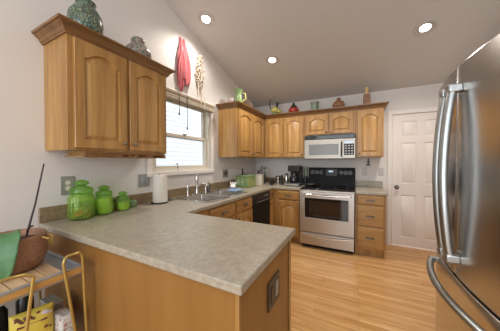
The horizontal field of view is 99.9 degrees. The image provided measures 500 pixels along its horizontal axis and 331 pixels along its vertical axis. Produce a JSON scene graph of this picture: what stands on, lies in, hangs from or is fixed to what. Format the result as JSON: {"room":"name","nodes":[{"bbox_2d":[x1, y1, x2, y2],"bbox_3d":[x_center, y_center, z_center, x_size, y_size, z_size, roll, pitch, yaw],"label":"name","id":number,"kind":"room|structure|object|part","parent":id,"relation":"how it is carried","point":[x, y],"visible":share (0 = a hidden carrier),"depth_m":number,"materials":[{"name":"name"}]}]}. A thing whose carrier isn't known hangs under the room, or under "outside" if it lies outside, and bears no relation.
{"room":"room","nodes":[
{"label":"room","id":0,"kind":"room"},
{"bbox_2d":[64,151,165,158],"bbox_3d":[-1.046,-0.081,1.712,0.262,0.042,0.655,0,1,27],"label":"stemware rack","id":1,"kind":"object","parent":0,"point":[90,154],"visible":1,"depth_m":1.54,"materials":[{"name":"brown wood"}]},
{"bbox_3d":[-1.188,-0.072,1.451,0.248,0.028,0.060,0,1,27],"label":"rail","id":2,"kind":"part","parent":1,"relation":"part of","materials":[{"name":"brown wood"}]},
{"bbox_2d":[0,0,255,321],"bbox_3d":[-1.485,-0.858,1.349,0.120,4.282,7.070,0,1,27],"label":"wall","id":3,"kind":"structure","parent":0,"point":[23,155],"depth_m":1.48,"materials":[{"name":"paint"}]},
{"bbox_2d":[60,176,74,194],"bbox_3d":[-1.328,0.145,1.532,0.006,0.135,0.085,0,1,27],"label":"wall outlet","id":4,"kind":"object","parent":3,"relation":"attached to","point":[66,186],"visible":1,"depth_m":1.53,"materials":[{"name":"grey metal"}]},
{"bbox_2d":[31,13,175,153],"bbox_3d":[-1.052,-0.487,1.661,0.372,0.769,0.862,0,1,27],"label":"upper cabinet","id":5,"kind":"object","parent":3,"relation":"attached to","point":[101,94],"visible":0.95,"depth_m":1.41,"materials":[{"name":"brown wood"}]},
{"bbox_2d":[66,0,103,34],"bbox_3d":[-1.137,-0.993,1.455,0.204,0.261,0.204,0,1,27],"label":"mosaic vase","id":6,"kind":"object","parent":5,"relation":"on","point":[83,12],"visible":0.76,"depth_m":1.39,"materials":[{"name":"ceramic"}]},
{"bbox_3d":[-1.011,-0.456,1.444,0.020,0.685,0.332,0,1,27],"label":"door","id":7,"kind":"part","parent":5,"relation":"part of","materials":[{"name":"brown wood"}]},
{"bbox_3d":[-1.052,-0.839,1.655,0.372,0.064,0.862,0,1,27],"label":"crown moulding","id":8,"kind":"part","parent":5,"relation":"part of","materials":[{"name":"brown wood"}]},
{"bbox_3d":[-0.949,-0.483,1.608,0.020,0.763,0.742,0,1,27],"label":"frame","id":9,"kind":"part","parent":5,"relation":"part of","materials":[{"name":"brown wood"}]},
{"bbox_2d":[126,36,151,58],"bbox_3d":[-0.960,-0.979,1.803,0.210,0.222,0.210,0,1,27],"label":"jar","id":10,"kind":"object","parent":5,"relation":"on","point":[137,44],"visible":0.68,"depth_m":1.74,"materials":[{"name":"ceramic"}]},
{"bbox_3d":[-0.849,-0.461,1.759,0.020,0.685,0.332,0,1,27],"label":"door","id":11,"kind":"part","parent":5,"relation":"part of","materials":[{"name":"brown wood"}]},
{"bbox_2d":[138,174,149,186],"bbox_3d":[-1.046,0.146,2.078,0.010,0.125,0.125,0,1,27],"label":"light switch","id":12,"kind":"object","parent":3,"relation":"attached to","point":[143,180],"visible":0.98,"depth_m":2.07,"materials":[{"name":"grey metal"}]},
{"bbox_2d":[38,177,308,222],"bbox_3d":[-0.156,0.312,2.638,1.085,0.100,3.355,0,1,27],"label":"backsplash","id":13,"kind":"structure","parent":3,"relation":"attached to","point":[45,214],"depth_m":1.87,"materials":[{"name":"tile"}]},
{"bbox_2d":[147,86,213,176],"bbox_3d":[-0.828,-0.383,2.604,0.132,0.986,1.090,0,1,27],"label":"window","id":14,"kind":"structure","parent":3,"relation":"in","point":[207,118],"depth_m":2.81,"materials":[{"name":"paint"}]},
{"bbox_3d":[-0.823,0.085,2.609,0.122,0.051,1.090,0,1,27],"label":"sill","id":15,"kind":"part","parent":14,"relation":"part of","materials":[{"name":"paint"}]},
{"bbox_3d":[-0.833,-0.170,2.610,0.030,0.419,0.878,0,1,27],"label":"sash","id":16,"kind":"part","parent":14,"relation":"part of","materials":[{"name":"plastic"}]},
{"bbox_3d":[-0.864,-0.560,2.620,0.030,0.449,0.878,0,1,27],"label":"sash","id":17,"kind":"part","parent":14,"relation":"part of","materials":[{"name":"plastic"}]},
{"bbox_2d":[166,87,214,129],"bbox_3d":[-0.754,-0.634,2.545,0.060,0.413,1.040,0,1,27],"label":"window blind","id":18,"kind":"object","parent":14,"relation":"attached to","point":[172,94],"visible":0.77,"depth_m":2.51,"materials":[{"name":"plastic"}]},
{"bbox_3d":[-0.749,-0.645,2.509,0.007,0.360,0.006,0,1,27],"label":"pull cord","id":19,"kind":"part","parent":18,"relation":"part of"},
{"bbox_3d":[-0.760,-0.826,2.546,0.045,0.030,1.040,0,1,27],"label":"head rail","id":20,"kind":"part","parent":18,"relation":"part of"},
{"bbox_3d":[-0.760,-0.754,2.547,0.042,0.016,1.040,0,1,27],"label":"rail","id":21,"kind":"part","parent":18,"relation":"part of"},
{"bbox_2d":[177,37,190,91],"bbox_3d":[-0.782,-1.194,2.509,0.083,0.650,0.223,1,1,41],"label":"hanging cloth","id":22,"kind":"object","parent":3,"relation":"hanging from","point":[183,60],"visible":1,"depth_m":2.47,"materials":[{"name":"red fabric"}]},
{"bbox_2d":[194,53,204,109],"bbox_3d":[-0.649,-1.106,2.750,0.085,0.733,0.165,0,1,27],"label":"garland","id":23,"kind":"object","parent":3,"relation":"hanging from","point":[199,65],"visible":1,"depth_m":2.75,"materials":[{"name":"beige plant"}]},
{"bbox_2d":[223,169,227,177],"bbox_3d":[-0.389,0.126,3.360,0.010,0.130,0.150,0,1,27],"label":"light switch","id":24,"kind":"object","parent":3,"relation":"attached to","point":[225,171],"visible":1,"depth_m":3.35,"materials":[{"name":"grey metal"}]},
{"bbox_2d":[216,101,265,157],"bbox_3d":[-0.093,-0.525,3.512,0.390,0.787,1.060,0,1,27],"label":"upper cabinet","id":25,"kind":"object","parent":3,"relation":"attached to","point":[240,125],"visible":1,"depth_m":3.16,"materials":[{"name":"brown wood"}]},
{"bbox_2d":[234,88,245,101],"bbox_3d":[-0.155,-1.025,3.165,0.170,0.231,0.132,0,1,27],"label":"pitcher","id":26,"kind":"object","parent":25,"relation":"on","point":[238,91],"visible":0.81,"depth_m":3.13,"materials":[{"name":"green ceramic"}]},
{"bbox_3d":[-0.093,-0.886,3.506,0.390,0.064,1.060,0,1,27],"label":"crown moulding","id":27,"kind":"part","parent":25,"relation":"part of","materials":[{"name":"brown wood"}]},
{"bbox_3d":[-0.064,-0.487,3.250,0.020,0.690,0.455,0,1,27],"label":"door","id":28,"kind":"part","parent":25,"relation":"part of","materials":[{"name":"brown wood"}]},
{"bbox_3d":[0.032,-0.522,3.481,0.020,0.783,0.998,0,1,27],"label":"frame","id":29,"kind":"part","parent":25,"relation":"part of","materials":[{"name":"brown wood"}]},
{"bbox_3d":[0.149,-0.494,3.667,0.020,0.690,0.455,0,1,27],"label":"door","id":30,"kind":"part","parent":25,"relation":"part of","materials":[{"name":"brown wood"}]},
{"bbox_2d":[164,0,499,106],"bbox_3d":[-0.058,-2.126,0.530,3.390,2.025,7.190,0,1,27],"label":"ceiling","id":31,"kind":"structure","parent":0,"point":[323,48],"depth_m":2.53,"materials":[{"name":"paint"}]},
{"bbox_2d":[197,11,214,26],"bbox_3d":[-0.511,-1.698,2.440,0.199,0.058,0.194,1,1,32],"label":"recessed light","id":32,"kind":"object","parent":31,"relation":"in","point":[205,18],"visible":1,"depth_m":2.43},
{"bbox_2d":[265,55,278,64],"bbox_3d":[0.313,-1.484,2.962,0.199,0.058,0.194,1,1,32],"label":"recessed light","id":33,"kind":"object","parent":31,"relation":"in","point":[271,59],"visible":1,"depth_m":2.95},
{"bbox_2d":[413,19,437,35],"bbox_3d":[1.858,-1.459,2.227,0.199,0.058,0.194,1,1,32],"label":"recessed light","id":34,"kind":"object","parent":31,"relation":"in","point":[425,27],"visible":1,"depth_m":2.22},
{"bbox_2d":[256,83,442,243],"bbox_3d":[1.555,0.026,3.710,3.150,2.440,0.120,0,1,27],"label":"wall","id":35,"kind":"structure","parent":0,"point":[424,96],"depth_m":3.47,"materials":[{"name":"paint"}]},
{"bbox_2d":[264,111,305,157],"bbox_3d":[0.668,-0.530,3.869,0.759,0.787,0.389,0,1,27],"label":"upper cabinet","id":36,"kind":"object","parent":35,"relation":"attached to","point":[285,133],"visible":0.83,"depth_m":3.72,"materials":[{"name":"brown wood"}]},
{"bbox_3d":[0.441,-0.496,3.823,0.345,0.690,0.020,0,1,27],"label":"door","id":37,"kind":"part","parent":36,"relation":"part of","materials":[{"name":"brown wood"}]},
{"bbox_2d":[269,100,281,113],"bbox_3d":[0.470,-1.084,3.903,0.235,0.326,0.132,0,1,16],"label":"bird figurine","id":38,"kind":"object","parent":36,"relation":"on","point":[274,110],"visible":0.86,"depth_m":3.88,"materials":[{"name":"yellow ceramic"}]},
{"bbox_3d":[0.593,-0.889,3.717,0.757,0.064,0.060,0,1,27],"label":"crown moulding","id":39,"kind":"part","parent":36,"relation":"part of","materials":[{"name":"brown wood"}]},
{"bbox_2d":[288,103,298,111],"bbox_3d":[0.777,-1.021,3.744,0.189,0.205,0.189,0,1,27],"label":"ginger jar","id":40,"kind":"object","parent":36,"relation":"on","point":[293,108],"visible":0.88,"depth_m":3.68,"materials":[{"name":"red ceramic"}]},
{"bbox_3d":[0.764,-0.493,3.658,0.350,0.690,0.020,0,1,27],"label":"door","id":41,"kind":"part","parent":36,"relation":"part of","materials":[{"name":"brown wood"}]},
{"bbox_2d":[305,105,355,135],"bbox_3d":[1.345,-0.707,3.519,0.762,0.422,0.389,0,1,27],"label":"upper cabinet","id":42,"kind":"object","parent":35,"relation":"attached to","point":[335,120],"visible":0.8,"depth_m":3.37,"materials":[{"name":"brown wood"}]},
{"bbox_2d":[310,101,318,109],"bbox_3d":[1.102,-0.993,3.578,0.149,0.155,0.149,0,1,27],"label":"cup","id":43,"kind":"object","parent":42,"relation":"on","point":[314,105],"visible":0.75,"depth_m":3.53,"materials":[{"name":"green ceramic"}]},
{"bbox_3d":[1.112,-0.671,3.476,0.345,0.320,0.020,0,1,27],"label":"door","id":44,"kind":"part","parent":42,"relation":"part of","materials":[{"name":"brown wood"}]},
{"bbox_2d":[305,133,355,158],"bbox_3d":[1.331,-0.305,3.499,0.758,0.378,0.442,0,1,27],"label":"microwave","id":45,"kind":"object","parent":42,"relation":"attached to","point":[335,146],"visible":0.99,"depth_m":3.34,"materials":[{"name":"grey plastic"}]},
{"bbox_3d":[1.181,-0.267,3.396,0.584,0.305,0.028,0,1,27],"label":"door","id":46,"kind":"part","parent":45,"relation":"part of","materials":[{"name":"silver metal"}]},
{"bbox_3d":[1.518,-0.264,3.223,0.173,0.305,0.029,0,1,27],"label":"control panel","id":47,"kind":"part","parent":45,"relation":"part of","materials":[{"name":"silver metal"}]},
{"bbox_3d":[1.270,-0.884,3.370,0.760,0.064,0.060,0,1,27],"label":"crown moulding","id":48,"kind":"part","parent":42,"relation":"part of","materials":[{"name":"brown wood"}]},
{"bbox_2d":[332,98,344,106],"bbox_3d":[1.436,-1.001,3.406,0.190,0.175,0.190,0,1,27],"label":"vase","id":49,"kind":"object","parent":42,"relation":"on","point":[338,103],"visible":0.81,"depth_m":3.34,"materials":[{"name":"brown ceramic"}]},
{"bbox_3d":[1.437,-0.668,3.310,0.345,0.320,0.020,0,1,27],"label":"door","id":50,"kind":"part","parent":42,"relation":"part of","materials":[{"name":"brown wood"}]},
{"bbox_2d":[362,168,366,175],"bbox_3d":[1.891,0.100,3.468,0.075,0.130,0.006,0,1,27],"label":"wall outlet","id":51,"kind":"object","parent":35,"relation":"attached to","point":[364,170],"visible":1,"depth_m":3.46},
{"bbox_2d":[356,180,382,187],"bbox_3d":[1.944,0.300,3.436,0.383,0.100,0.019,0,1,27],"label":"backsplash","id":52,"kind":"structure","parent":35,"relation":"attached to","point":[360,183],"depth_m":3.42,"materials":[{"name":"stone"}]},
{"bbox_2d":[355,101,388,157],"bbox_3d":[1.874,-0.521,3.251,0.427,0.787,0.389,0,1,27],"label":"upper cabinet","id":53,"kind":"object","parent":35,"relation":"attached to","point":[369,117],"visible":0.96,"depth_m":3.12,"materials":[{"name":"brown wood"}]},
{"bbox_2d":[363,87,369,103],"bbox_3d":[1.792,-1.061,3.223,0.090,0.302,0.060,0,1,21],"label":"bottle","id":54,"kind":"object","parent":53,"relation":"on","point":[366,97],"visible":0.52,"depth_m":3.20,"materials":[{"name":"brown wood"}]},
{"bbox_3d":[1.782,-0.485,3.136,0.322,0.690,0.020,0,1,27],"label":"door","id":55,"kind":"part","parent":53,"relation":"part of","materials":[{"name":"brown wood"}]},
{"bbox_3d":[1.874,-0.882,3.245,0.426,0.064,0.389,0,1,27],"label":"crown moulding","id":56,"kind":"part","parent":53,"relation":"part of","materials":[{"name":"brown wood"}]},
{"bbox_2d":[378,168,383,175],"bbox_3d":[2.095,0.101,3.361,0.072,0.130,0.010,0,1,27],"label":"light switch","id":57,"kind":"object","parent":35,"relation":"attached to","point":[380,170],"visible":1,"depth_m":3.36,"materials":[{"name":"plastic"}]},
{"bbox_2d":[387,107,437,249],"bbox_3d":[2.550,0.202,3.152,0.826,2.105,0.170,0,1,27],"label":"door","id":58,"kind":"structure","parent":35,"relation":"in","point":[410,213],"depth_m":3.20,"materials":[{"name":"paint"}]},
{"bbox_2d":[291,242,435,330],"bbox_3d":[-0.030,1.344,0.638,3.390,0.100,7.070,0,1,27],"label":"floor","id":59,"kind":"structure","parent":0,"point":[331,290],"depth_m":2.14,"materials":[{"name":"brown wood"}]},
{"bbox_2d":[0,250,87,330],"bbox_3d":[-1.214,0.855,0.978,0.566,0.845,0.576,0,1,27],"label":"cart","id":60,"kind":"object","parent":59,"relation":"on","point":[55,268],"visible":0.54,"depth_m":1.00,"materials":[{"name":"gold metal"}]},
{"bbox_2d":[0,305,8,330],"bbox_3d":[-1.302,0.785,1.085,0.072,0.250,0.071,0,1,27],"label":"bottle","id":61,"kind":"object","parent":60,"relation":"on","point":[4,326],"visible":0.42,"depth_m":1.08,"materials":[{"name":"black glass"}]},
{"bbox_2d":[15,295,33,314],"bbox_3d":[-1.257,0.774,1.173,0.072,0.270,0.071,0,1,27],"label":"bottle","id":62,"kind":"object","parent":60,"relation":"on","point":[21,305],"visible":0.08,"depth_m":1.15,"materials":[{"name":"black glass"}]},
{"bbox_2d":[0,164,53,278],"bbox_3d":[-1.154,0.254,1.028,0.300,0.525,0.264,0,1,27],"label":"potted plant","id":63,"kind":"object","parent":60,"relation":"on","point":[21,250],"visible":0.97,"depth_m":1.00,"materials":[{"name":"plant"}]},
{"bbox_3d":[-1.175,0.431,1.042,0.251,0.170,0.253,0,1,27],"label":"pot","id":64,"kind":"part","parent":63,"relation":"part of","materials":[{"name":"orange metal"}]},
{"bbox_3d":[-1.054,0.391,1.096,0.030,0.065,0.060,0,1,-24],"label":"handle","id":65,"kind":"part","parent":63,"relation":"part of","materials":[{"name":"gold metal"}]},
{"bbox_2d":[9,302,53,330],"bbox_3d":[-1.042,0.800,1.007,0.068,0.224,0.148,1,1,41],"label":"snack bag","id":66,"kind":"object","parent":60,"relation":"on","point":[41,318],"visible":0.9,"depth_m":1.00,"materials":[{"name":"plastic"}]},
{"bbox_2d":[0,250,81,306],"bbox_3d":[-1.220,0.535,0.962,0.533,0.050,0.553,0,1,27],"label":"tray","id":67,"kind":"object","parent":60,"relation":"on","point":[49,272],"depth_m":0.98,"materials":[{"name":"wood"}]},
{"bbox_2d":[40,294,63,310],"bbox_3d":[-1.091,0.824,1.158,0.122,0.170,0.060,0,1,27],"label":"box","id":68,"kind":"object","parent":60,"relation":"on","point":[58,303],"visible":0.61,"depth_m":1.15,"materials":[{"name":"cardboard"}]},
{"bbox_2d":[53,307,72,330],"bbox_3d":[-0.973,0.835,1.093,0.110,0.150,0.062,0,1,27],"label":"packet","id":69,"kind":"object","parent":60,"relation":"on","point":[62,320],"visible":0.67,"depth_m":1.07,"materials":[{"name":"paper"}]},
{"bbox_2d":[45,231,290,330],"bbox_3d":[-0.573,0.852,1.349,1.526,0.862,0.627,0,1,27],"label":"base cabinet","id":70,"kind":"object","parent":59,"relation":"on","point":[123,294],"visible":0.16,"depth_m":0.98,"materials":[{"name":"brown wood"}]},
{"bbox_2d":[38,177,308,295],"bbox_3d":[0.049,0.333,2.532,1.547,0.137,3.357,0,1,27],"label":"countertop","id":71,"kind":"structure","parent":70,"relation":"on","point":[225,254],"depth_m":1.18,"materials":[{"name":"stone"}]},
{"bbox_2d":[69,180,94,220],"bbox_3d":[-1.203,0.239,1.499,0.150,0.280,0.156,0,1,9],"label":"glass canister","id":72,"kind":"object","parent":71,"relation":"on","point":[81,211],"visible":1,"depth_m":1.48,"materials":[{"name":"glass"}]},
{"bbox_2d":[69,195,94,220],"bbox_3d":[-1.203,0.290,1.500,0.157,0.178,0.150,0,1,27],"label":"jar","id":73,"kind":"object","parent":72,"relation":"on","point":[81,211],"depth_m":1.47,"materials":[{"name":"green glass"}]},
{"bbox_2d":[95,186,112,214],"bbox_3d":[-1.141,0.265,1.643,0.127,0.224,0.122,0,1,27],"label":"glass canister","id":74,"kind":"object","parent":71,"relation":"on","point":[104,205],"visible":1,"depth_m":1.61,"materials":[{"name":"glass"}]},
{"bbox_2d":[112,200,116,210],"bbox_3d":[-1.150,0.332,1.769,0.048,0.086,0.048,0,1,27],"label":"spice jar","id":75,"kind":"object","parent":71,"relation":"on","point":[114,204],"visible":0.77,"depth_m":1.75,"materials":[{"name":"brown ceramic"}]},
{"bbox_2d":[115,191,129,210],"bbox_3d":[-1.074,0.295,1.774,0.110,0.159,0.106,0,1,27],"label":"glass canister","id":76,"kind":"object","parent":71,"relation":"on","point":[122,206],"visible":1,"depth_m":1.75,"materials":[{"name":"glass"}]},
{"bbox_2d":[129,199,136,206],"bbox_3d":[-1.064,0.337,1.905,0.072,0.072,0.071,0,1,27],"label":"jar","id":77,"kind":"object","parent":71,"relation":"on","point":[133,203],"visible":0.9,"depth_m":1.88,"materials":[{"name":"ceramic"}]},
{"bbox_2d":[150,174,167,203],"bbox_3d":[-0.899,0.229,2.083,0.164,0.283,0.164,0,1,27],"label":"paper towel holder","id":78,"kind":"object","parent":71,"relation":"on","point":[159,182],"visible":1,"depth_m":2.03,"materials":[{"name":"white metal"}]},
{"bbox_2d":[190,173,207,194],"bbox_3d":[-0.594,0.224,2.578,0.199,0.264,0.200,0,1,27],"label":"faucet","id":79,"kind":"object","parent":71,"relation":"on","point":[197,185],"visible":0.98,"depth_m":2.59,"materials":[{"name":"silver metal"}]},
{"bbox_2d":[173,190,247,202],"bbox_3d":[-0.433,0.445,2.555,0.500,0.177,0.840,0,1,27],"label":"sink","id":80,"kind":"object","parent":71,"relation":"in","point":[216,195],"visible":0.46,"depth_m":2.57,"materials":[{"name":"silver metal"}]},
{"bbox_3d":[-0.515,0.450,2.374,0.400,0.174,0.363,0,1,27],"label":"bowl","id":81,"kind":"part","parent":80,"relation":"part of","materials":[{"name":"silver metal"}]},
{"bbox_3d":[-0.334,0.444,2.728,0.400,0.174,0.363,0,1,27],"label":"bowl","id":82,"kind":"part","parent":80,"relation":"part of","materials":[{"name":"silver metal"}]},
{"bbox_2d":[226,188,243,191],"bbox_3d":[-0.202,0.327,2.862,0.176,0.035,0.215,0,1,27],"label":"cloth","id":83,"kind":"object","parent":80,"relation":"on","point":[231,189],"visible":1,"depth_m":2.83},
{"bbox_2d":[230,182,236,187],"bbox_3d":[-0.236,0.269,2.901,0.109,0.087,0.071,0,1,27],"label":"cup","id":84,"kind":"object","parent":83,"relation":"on","point":[232,185],"visible":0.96,"depth_m":2.88,"materials":[{"name":"ceramic"}]},
{"bbox_2d":[235,174,255,187],"bbox_3d":[-0.071,0.241,3.478,0.248,0.215,0.290,0,1,27],"label":"bread box","id":85,"kind":"object","parent":71,"relation":"on","point":[246,181],"visible":0.95,"depth_m":3.37,"materials":[{"name":"green metal"}]},
{"bbox_3d":[-0.136,0.269,3.353,0.216,0.138,0.003,0,1,27],"label":"panel","id":86,"kind":"part","parent":85,"relation":"part of","materials":[{"name":"green ceramic"}]},
{"bbox_3d":[-0.071,0.169,3.478,0.248,0.022,0.288,0,1,27],"label":"lid","id":87,"kind":"part","parent":85,"relation":"part of","materials":[{"name":"green ceramic"}]},
{"bbox_2d":[255,174,263,184],"bbox_3d":[0.169,0.254,3.739,0.116,0.180,0.146,0,1,21],"label":"canister","id":88,"kind":"object","parent":71,"relation":"on","point":[259,178],"visible":0.84,"depth_m":3.67,"materials":[{"name":"ceramic"}]},
{"bbox_2d":[258,166,266,183],"bbox_3d":[0.243,0.170,4.006,0.132,0.341,0.175,-1,1,-35],"label":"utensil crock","id":89,"kind":"object","parent":71,"relation":"on","point":[261,166],"visible":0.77,"depth_m":3.97,"materials":[{"name":"grey metal"}]},
{"bbox_2d":[276,176,279,183],"bbox_3d":[0.519,0.263,3.874,0.086,0.158,0.085,0,1,27],"label":"steel canister","id":90,"kind":"object","parent":71,"relation":"on","point":[277,177],"visible":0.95,"depth_m":3.84,"materials":[{"name":"silver"}]},
{"bbox_2d":[285,173,287,184],"bbox_3d":[0.657,0.241,3.780,0.061,0.204,0.061,0,1,27],"label":"steel canister","id":91,"kind":"object","parent":71,"relation":"on","point":[286,174],"visible":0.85,"depth_m":3.75,"materials":[{"name":"silver"}]},
{"bbox_2d":[286,165,303,186],"bbox_3d":[0.774,0.172,3.628,0.231,0.348,0.284,1,1,30],"label":"coffee maker","id":92,"kind":"object","parent":71,"relation":"on","point":[296,174],"visible":0.99,"depth_m":3.56,"materials":[{"name":"grey plastic"}]},
{"bbox_2d":[303,167,307,183],"bbox_3d":[1.003,0.181,3.782,0.064,0.325,0.120,0,1,27],"label":"coffee grinder","id":93,"kind":"object","parent":71,"relation":"on","point":[305,177],"visible":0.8,"depth_m":3.75,"materials":[{"name":"black plastic"}]},
{"bbox_3d":[0.096,0.857,1.018,0.019,0.862,0.604,0,1,27],"label":"panel","id":94,"kind":"part","parent":70,"relation":"part of","materials":[{"name":"brown wood"}]},
{"bbox_2d":[268,270,278,312],"bbox_3d":[0.118,0.608,1.022,0.010,0.132,0.144,0,1,27],"label":"peninsula outlet","id":95,"kind":"object","parent":70,"relation":"attached to","point":[273,286],"visible":1,"depth_m":1.00,"materials":[{"name":"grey metal"}]},
{"bbox_2d":[271,285,273,303],"bbox_3d":[0.108,0.609,0.994,0.003,0.072,0.036,0,1,27],"label":"socket","id":96,"kind":"object","parent":95,"relation":"attached to","point":[272,286],"depth_m":0.99,"materials":[{"name":"black plastic"}]},
{"bbox_2d":[276,279,278,295],"bbox_3d":[0.135,0.608,1.047,0.003,0.072,0.036,0,1,27],"label":"socket","id":97,"kind":"object","parent":95,"relation":"attached to","point":[277,280],"depth_m":1.05,"materials":[{"name":"beige plastic"}]},
{"bbox_2d":[195,196,252,221],"bbox_3d":[-0.504,0.835,2.415,0.670,0.862,1.215,0,1,27],"label":"base cabinet","id":98,"kind":"object","parent":59,"relation":"on","point":[241,209],"visible":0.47,"depth_m":2.44,"materials":[{"name":"brown wood"}]},
{"bbox_3d":[-0.279,0.497,2.207,0.020,0.135,0.460,0,1,27],"label":"drawer","id":99,"kind":"part","parent":98,"relation":"part of","materials":[{"name":"brown wood"}]},
{"bbox_3d":[-0.067,0.490,2.621,0.020,0.135,0.410,0,1,27],"label":"drawer","id":100,"kind":"part","parent":98,"relation":"part of","materials":[{"name":"brown wood"}]},
{"bbox_3d":[-0.067,0.860,2.627,0.020,0.565,0.410,0,1,27],"label":"door","id":101,"kind":"part","parent":98,"relation":"part of","materials":[{"name":"brown wood"}]},
{"bbox_2d":[252,190,269,224],"bbox_3d":[-0.064,0.825,3.213,0.650,0.858,0.596,0,1,27],"label":"dishwasher","id":102,"kind":"object","parent":59,"relation":"on","point":[261,201],"visible":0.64,"depth_m":3.05,"materials":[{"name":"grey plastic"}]},
{"bbox_3d":[0.167,0.464,3.089,0.047,0.128,0.592,0,1,27],"label":"control panel","id":103,"kind":"part","parent":102,"relation":"part of","materials":[{"name":"black plastic"}]},
{"bbox_2d":[270,189,273,224],"bbox_3d":[0.237,0.812,3.862,0.670,0.862,0.826,0,1,27],"label":"base cabinet","id":104,"kind":"object","parent":59,"relation":"on","point":[271,190],"visible":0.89,"depth_m":3.42,"materials":[{"name":"brown wood"}]},
{"bbox_3d":[0.346,0.848,3.432,0.020,0.565,0.135,0,1,27],"label":"door","id":105,"kind":"part","parent":104,"relation":"part of","materials":[{"name":"brown wood"}]},
{"bbox_2d":[273,189,299,242],"bbox_3d":[0.724,0.815,3.680,0.462,0.862,0.706,0,1,27],"label":"base cabinet","id":106,"kind":"object","parent":59,"relation":"on","point":[286,203],"visible":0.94,"depth_m":3.39,"materials":[{"name":"brown wood"}]},
{"bbox_3d":[0.615,0.478,3.380,0.357,0.135,0.020,0,1,27],"label":"drawer","id":107,"kind":"part","parent":106,"relation":"part of","materials":[{"name":"brown wood"}]},
{"bbox_3d":[0.615,0.848,3.386,0.357,0.565,0.020,0,1,27],"label":"door","id":108,"kind":"part","parent":106,"relation":"part of","materials":[{"name":"brown wood"}]},
{"bbox_2d":[300,167,354,253],"bbox_3d":[1.245,0.647,3.344,0.758,1.210,0.771,0,1,27],"label":"stove","id":109,"kind":"object","parent":59,"relation":"on","point":[327,209],"visible":0.94,"depth_m":3.10,"materials":[{"name":"grey metal"}]},
{"bbox_2d":[300,183,316,186],"bbox_3d":[0.956,0.311,3.393,0.196,0.060,0.295,1,1,40],"label":"skillet","id":110,"kind":"object","parent":109,"relation":"on","point":[307,184],"visible":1,"depth_m":3.38,"materials":[{"name":"black metal"}]},
{"bbox_3d":[1.097,1.048,3.061,0.684,0.050,0.035,0,1,27],"label":"drawer handle","id":111,"kind":"part","parent":109,"relation":"part of","materials":[{"name":"silver metal"}]},
{"bbox_3d":[1.114,1.104,3.094,0.754,0.183,0.045,0,1,27],"label":"storage drawer","id":112,"kind":"part","parent":109,"relation":"part of","materials":[{"name":"silver metal"}]},
{"bbox_3d":[1.086,0.431,3.030,0.685,0.044,0.074,0,1,27],"label":"oven handle","id":113,"kind":"part","parent":109,"relation":"part of","materials":[{"name":"silver metal"}]},
{"bbox_3d":[1.112,0.699,3.084,0.754,0.603,0.050,0,1,27],"label":"oven door","id":114,"kind":"part","parent":109,"relation":"part of","materials":[{"name":"silver metal"}]},
{"bbox_2d":[300,185,354,191],"bbox_3d":[1.254,0.354,3.356,0.758,0.023,0.594,0,1,27],"label":"cooktop","id":115,"kind":"object","parent":109,"relation":"in","point":[336,188],"depth_m":3.20,"materials":[{"name":"black glass"}]},
{"bbox_2d":[355,194,385,259],"bbox_3d":[1.778,0.824,3.139,0.364,0.862,0.706,0,1,27],"label":"base cabinet","id":116,"kind":"object","parent":59,"relation":"on","point":[370,210],"visible":1,"depth_m":2.86,"materials":[{"name":"brown wood"}]},
{"bbox_3d":[1.637,0.991,2.865,0.324,0.280,0.020,0,1,27],"label":"drawer","id":117,"kind":"part","parent":116,"relation":"part of","materials":[{"name":"brown wood"}]},
{"bbox_3d":[1.637,0.694,2.860,0.324,0.280,0.020,0,1,27],"label":"drawer","id":118,"kind":"part","parent":116,"relation":"part of","materials":[{"name":"brown wood"}]},
{"bbox_3d":[1.637,0.476,2.857,0.324,0.122,0.020,0,1,27],"label":"drawer","id":119,"kind":"part","parent":116,"relation":"part of","materials":[{"name":"brown wood"}]},
{"bbox_2d":[355,180,387,195],"bbox_3d":[1.793,0.323,3.141,0.383,0.137,0.681,0,1,27],"label":"countertop","id":120,"kind":"structure","parent":116,"relation":"on","point":[362,187],"depth_m":3.23,"materials":[{"name":"stone"}]},
{"bbox_2d":[426,33,499,330],"bbox_3d":[1.326,0.390,0.894,0.841,1.800,0.904,0,1,27],"label":"refrigerator","id":121,"kind":"object","parent":59,"relation":"on","point":[466,147],"visible":1,"depth_m":0.93,"materials":[{"name":"grey metal"}]},
{"bbox_3d":[1.003,0.039,1.105,0.070,0.841,0.038,0,1,27],"label":"handle","id":122,"kind":"part","parent":121,"relation":"part of","materials":[{"name":"silver metal"}]},
{"bbox_3d":[0.962,0.040,1.025,0.070,0.841,0.038,0,1,27],"label":"handle","id":123,"kind":"part","parent":121,"relation":"part of","materials":[{"name":"silver metal"}]},
{"bbox_3d":[1.170,0.026,1.224,0.096,1.033,0.448,0,1,27],"label":"door","id":124,"kind":"part","parent":121,"relation":"part of","materials":[{"name":"silver metal"}]},
{"bbox_3d":[1.000,0.622,1.065,0.107,0.036,0.792,0,1,27],"label":"handle","id":125,"kind":"part","parent":121,"relation":"part of","materials":[{"name":"silver metal"}]},
{"bbox_3d":[1.066,0.879,1.035,0.096,0.638,0.904,0,1,27],"label":"freezer drawer","id":126,"kind":"part","parent":121,"relation":"part of","materials":[{"name":"silver metal"}]},
{"bbox_3d":[0.962,0.033,0.819,0.096,1.033,0.448,0,1,27],"label":"door","id":127,"kind":"part","parent":121,"relation":"part of","materials":[{"name":"silver metal"}]},
{"bbox_2d":[490,27,499,39],"bbox_3d":[1.425,-0.835,-0.142,0.120,4.282,7.070,0,1,27],"label":"wall","id":128,"kind":"structure","parent":0,"point":[497,32],"depth_m":2.16,"materials":[{"name":"paint"}]},
{"label":"outside","id":129,"kind":"structure","parent":0,"visible":0},
{"bbox_3d":[-1.655,1.854,4.811,3.260,0.150,11.000,0,1,27],"label":"lawn","id":130,"kind":"structure","parent":129,"visible":0},
{"bbox_2d":[156,102,202,165],"bbox_3d":[-2.581,-0.111,5.707,0.245,4.850,10.000,1,1,31],"label":"neighbouring house","id":131,"kind":"structure","parent":130,"relation":"on","point":[180,151],"depth_m":6.37,"materials":[{"name":"white"}]}
]}

